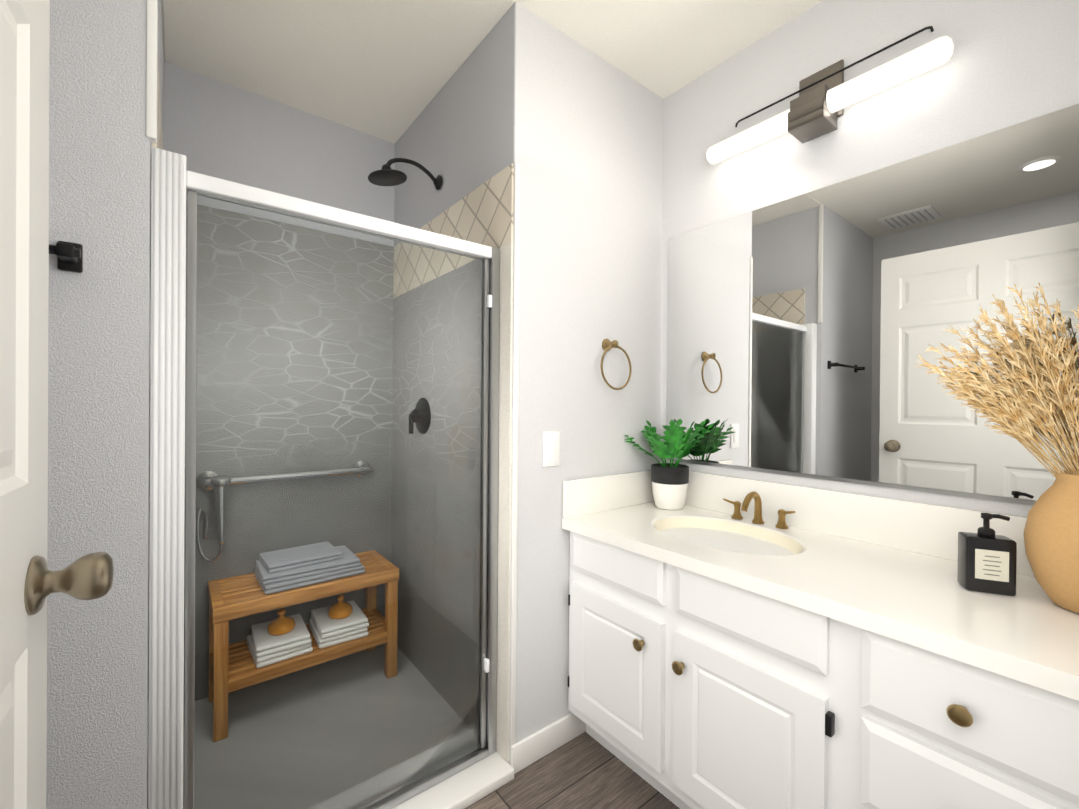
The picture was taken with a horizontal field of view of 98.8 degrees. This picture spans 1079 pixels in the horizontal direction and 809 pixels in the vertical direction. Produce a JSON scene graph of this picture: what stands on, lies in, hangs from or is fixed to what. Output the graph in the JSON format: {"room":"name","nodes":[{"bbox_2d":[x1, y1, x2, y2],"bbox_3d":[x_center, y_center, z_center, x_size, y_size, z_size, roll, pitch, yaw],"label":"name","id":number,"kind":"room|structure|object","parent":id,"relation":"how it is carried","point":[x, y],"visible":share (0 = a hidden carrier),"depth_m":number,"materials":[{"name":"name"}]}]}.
{"room":"bathroom","nodes":[
{"label":"bathroom","id":0,"kind":"room"},
{"bbox_2d":[46,0,163,808],"bbox_3d":[-1.542,-0.061,1.044,1.050,2.440,1.143,0,0,-38],"label":"wall","id":1,"kind":"structure","parent":0,"point":[100,144],"depth_m":0.88,"materials":[{"name":"paint"}]},
{"bbox_2d":[49,241,82,272],"bbox_3d":[-1.028,-0.270,0.681,0.506,0.052,0.058,0,0,-38],"label":"towel bar","id":2,"kind":"object","parent":1,"relation":"attached to","point":[69,256],"visible":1,"depth_m":0.82,"materials":[{"name":"black metal"}]},
{"bbox_2d":[146,0,157,142],"bbox_3d":[-0.773,-0.901,0.923,0.016,0.744,0.024,0,0,-38],"label":"trim","id":3,"kind":"structure","parent":1,"relation":"attached to","point":[151,58],"depth_m":0.92,"materials":[{"name":"white paint"}]},
{"bbox_2d":[152,54,162,148],"bbox_3d":[-1.121,0.191,1.364,0.008,1.918,0.922,0,0,-38],"label":"wall panel","id":4,"kind":"object","parent":1,"relation":"attached to","point":[159,144],"visible":0.04,"depth_m":1.07,"materials":[{"name":"stone"}]},
{"bbox_2d":[163,60,394,246],"bbox_3d":[-1.098,-0.061,2.042,0.880,2.440,0.120,0,0,-38],"label":"wall","id":5,"kind":"structure","parent":0,"point":[218,129],"depth_m":1.94,"materials":[{"name":"paint"}]},
{"bbox_2d":[184,202,393,700],"bbox_3d":[-1.060,0.189,1.992,0.864,1.918,0.008,0,0,-38],"label":"wall panel","id":6,"kind":"object","parent":5,"relation":"attached to","point":[217,366],"depth_m":1.97,"materials":[{"name":"tile"}]},
{"bbox_2d":[196,460,372,561],"bbox_3d":[-1.022,0.427,1.930,0.665,0.337,0.141,0,0,-38],"label":"grab bar","id":7,"kind":"object","parent":6,"relation":"attached to","point":[269,477],"depth_m":1.78,"materials":[{"name":"silver metal"}]},
{"bbox_2d":[161,0,822,143],"bbox_3d":[-0.415,-1.295,1.031,2.798,0.054,2.536,0,0,-38],"label":"ceiling","id":8,"kind":"structure","parent":0,"point":[385,70],"depth_m":1.62,"materials":[{"name":"white paint"}]},
{"bbox_2d":[508,2,662,764],"bbox_3d":[-0.095,-0.053,2.178,0.868,2.440,1.143,0,0,-38],"label":"wall","id":9,"kind":"structure","parent":0,"point":[588,141],"depth_m":1.61,"materials":[{"name":"paint"}]},
{"bbox_2d":[394,2,514,245],"bbox_3d":[-0.394,-1.022,1.860,0.003,0.505,1.020,0,0,-38],"label":"wall","id":10,"kind":"structure","parent":9,"relation":"attached to","point":[458,135],"depth_m":1.71,"materials":[{"name":"grey paint"}]},
{"bbox_2d":[368,158,441,189],"bbox_3d":[-0.514,-0.888,1.774,0.279,0.114,0.142,0,0,-38],"label":"shower head","id":11,"kind":"object","parent":10,"relation":"attached to","point":[386,175],"visible":1,"depth_m":1.74},
{"bbox_2d":[392,163,513,761],"bbox_3d":[-0.406,0.195,1.863,0.008,1.918,1.018,0,0,-38],"label":"wall panel","id":12,"kind":"object","parent":10,"relation":"attached to","point":[482,214],"visible":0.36,"depth_m":1.77,"materials":[{"name":"stone"}]},
{"bbox_2d":[409,398,430,433],"bbox_3d":[-0.522,0.048,1.954,0.062,0.156,0.156,0,0,-38],"label":"shower valve","id":13,"kind":"object","parent":12,"relation":"attached to","point":[425,409],"depth_m":1.94,"materials":[{"name":"black metal"}]},
{"bbox_2d":[510,163,519,745],"bbox_3d":[-0.077,0.160,1.464,0.018,1.840,0.006,0,0,-38],"label":"trim","id":14,"kind":"structure","parent":9,"relation":"attached to","point":[515,452],"depth_m":1.46,"materials":[{"name":"white paint"}]},
{"bbox_2d":[511,712,585,773],"bbox_3d":[0.043,1.126,1.563,0.335,0.089,0.012,0,0,-38],"label":"baseboard","id":15,"kind":"structure","parent":9,"relation":"attached to","point":[537,745],"depth_m":1.54,"materials":[{"name":"white paint"}]},
{"bbox_2d":[543,431,559,466],"bbox_3d":[0.041,0.149,1.553,0.072,0.118,0.010,0,0,-38],"label":"light switch","id":16,"kind":"object","parent":9,"relation":"attached to","point":[551,448],"visible":1,"depth_m":1.55,"materials":[{"name":"white plastic"}]},
{"bbox_2d":[600,339,631,389],"bbox_3d":[0.270,-0.148,1.703,0.163,0.192,0.052,0,0,-38],"label":"towel ring","id":17,"kind":"object","parent":9,"relation":"attached to","point":[607,344],"visible":1,"depth_m":1.70,"materials":[{"name":"brown metal"}]},
{"bbox_2d":[660,0,1078,516],"bbox_3d":[0.982,-0.042,1.411,0.120,2.440,1.393,0,0,-38],"label":"wall","id":18,"kind":"structure","parent":0,"point":[1010,63],"depth_m":1.37,"materials":[{"name":"paint"}]},
{"bbox_2d":[706,26,953,164],"bbox_3d":[0.828,-0.937,1.419,0.118,0.207,0.678,0,0,-38],"label":"sconce","id":19,"kind":"object","parent":18,"relation":"attached to","point":[824,99],"visible":1,"depth_m":1.36,"materials":[{"name":"white glass"}]},
{"bbox_2d":[666,104,1078,504],"bbox_3d":[0.904,-0.221,1.406,0.008,0.906,1.232,0,0,-38],"label":"mirror","id":20,"kind":"object","parent":18,"relation":"attached to","point":[805,329],"visible":0.78,"depth_m":1.32,"materials":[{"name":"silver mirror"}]},
{"bbox_3d":[0.320,-0.043,0.084,2.558,2.440,0.120,0,0,-38],"label":"wall","id":21,"kind":"structure","parent":0,"visible":0},
{"bbox_2d":[0,0,113,808],"bbox_3d":[-0.400,0.144,0.250,0.185,2.030,0.956,0,0,-38],"label":"door","id":22,"kind":"structure","parent":21,"relation":"in","point":[30,581],"depth_m":0.56,"materials":[{"name":"white paint"}]},
{"label":"outside","id":23,"kind":"structure","parent":0,"visible":0},
{"bbox_2d":[183,643,679,808],"bbox_3d":[-0.398,1.188,0.992,2.798,0.062,2.416,0,0,-38],"label":"floor","id":24,"kind":"structure","parent":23,"point":[255,730],"depth_m":1.53,"materials":[{"name":"stone"}]},
{"bbox_2d":[208,550,398,741],"bbox_3d":[-0.947,0.921,1.883,0.648,0.456,0.313,0,0,-38],"label":"bench","id":25,"kind":"object","parent":24,"relation":"on","point":[296,593],"depth_m":1.76,"materials":[{"name":"brown wood"}]},
{"bbox_2d":[247,614,312,667],"bbox_3d":[-1.025,0.923,1.821,0.199,0.072,0.242,0,0,-38],"label":"towel stack","id":26,"kind":"object","parent":25,"relation":"on","point":[273,650],"depth_m":1.75,"materials":[{"name":"white fabric"}]},
{"bbox_2d":[267,609,295,634],"bbox_3d":[-1.012,0.844,1.812,0.098,0.083,0.098,0,0,-38],"label":"bottle","id":27,"kind":"object","parent":26,"relation":"on","point":[276,621],"depth_m":1.79,"materials":[{"name":"orange glass"}]},
{"bbox_2d":[254,541,364,594],"bbox_3d":[-0.934,0.647,1.884,0.367,0.089,0.260,0,0,-38],"label":"towels","id":28,"kind":"object","parent":25,"relation":"on","point":[288,556],"depth_m":1.81,"materials":[{"name":"grey fabric"}]},
{"bbox_2d":[309,600,368,648],"bbox_3d":[-0.852,0.924,1.957,0.199,0.072,0.242,0,0,-38],"label":"towel stack","id":29,"kind":"object","parent":25,"relation":"on","point":[358,630],"depth_m":1.89,"materials":[{"name":"white fabric"}]},
{"bbox_2d":[328,595,352,618],"bbox_3d":[-0.839,0.845,1.948,0.098,0.083,0.098,0,0,-38],"label":"bottle","id":30,"kind":"object","parent":29,"relation":"on","point":[343,607],"depth_m":1.92,"materials":[{"name":"orange glass"}]},
{"bbox_2d":[392,751,513,808],"bbox_3d":[-0.469,1.150,1.231,0.878,0.034,0.155,0,0,-38],"label":"sill","id":31,"kind":"structure","parent":24,"relation":"on","point":[475,782],"depth_m":1.38,"materials":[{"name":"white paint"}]},
{"bbox_2d":[148,147,499,808],"bbox_3d":[-0.479,0.304,1.243,0.870,1.658,0.090,0,0,-38],"label":"shower door","id":32,"kind":"structure","parent":31,"relation":"on","point":[468,739],"depth_m":1.09,"materials":[{"name":"white"}]},
{"bbox_2d":[562,470,1078,808],"bbox_3d":[0.673,0.719,1.253,0.550,0.915,1.266,0,0,-38],"label":"bathroom vanity","id":33,"kind":"object","parent":24,"relation":"on","point":[829,649],"visible":0.98,"depth_m":1.07,"materials":[{"name":"white wood"}]},
{"bbox_2d":[624,419,714,509],"bbox_3d":[0.467,0.221,1.726,0.272,0.341,0.250,0,0,-38],"label":"plant","id":34,"kind":"object","parent":33,"relation":"on","point":[670,481],"visible":1,"depth_m":1.71,"materials":[{"name":"green plant"}]},
{"bbox_2d":[723,491,794,528],"bbox_3d":[0.697,0.340,1.514,0.123,0.108,0.242,0,0,-38],"label":"faucet","id":35,"kind":"object","parent":33,"relation":"on","point":[758,518],"visible":0.96,"depth_m":1.52,"materials":[{"name":"gold metal"}]},
{"bbox_2d":[957,513,1016,595],"bbox_3d":[0.958,0.315,0.990,0.082,0.166,0.052,1,0,24],"label":"soap dispenser","id":36,"kind":"object","parent":33,"relation":"on","point":[987,559],"visible":1,"depth_m":0.97,"materials":[{"name":"black plastic"}]},
{"bbox_2d":[914,283,1078,612],"bbox_3d":[1.020,0.073,0.959,0.269,0.650,0.369,0,0,-38],"label":"vase","id":37,"kind":"object","parent":33,"relation":"on","point":[1051,535],"visible":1,"depth_m":0.93,"materials":[{"name":"ceramic"}]}
]}

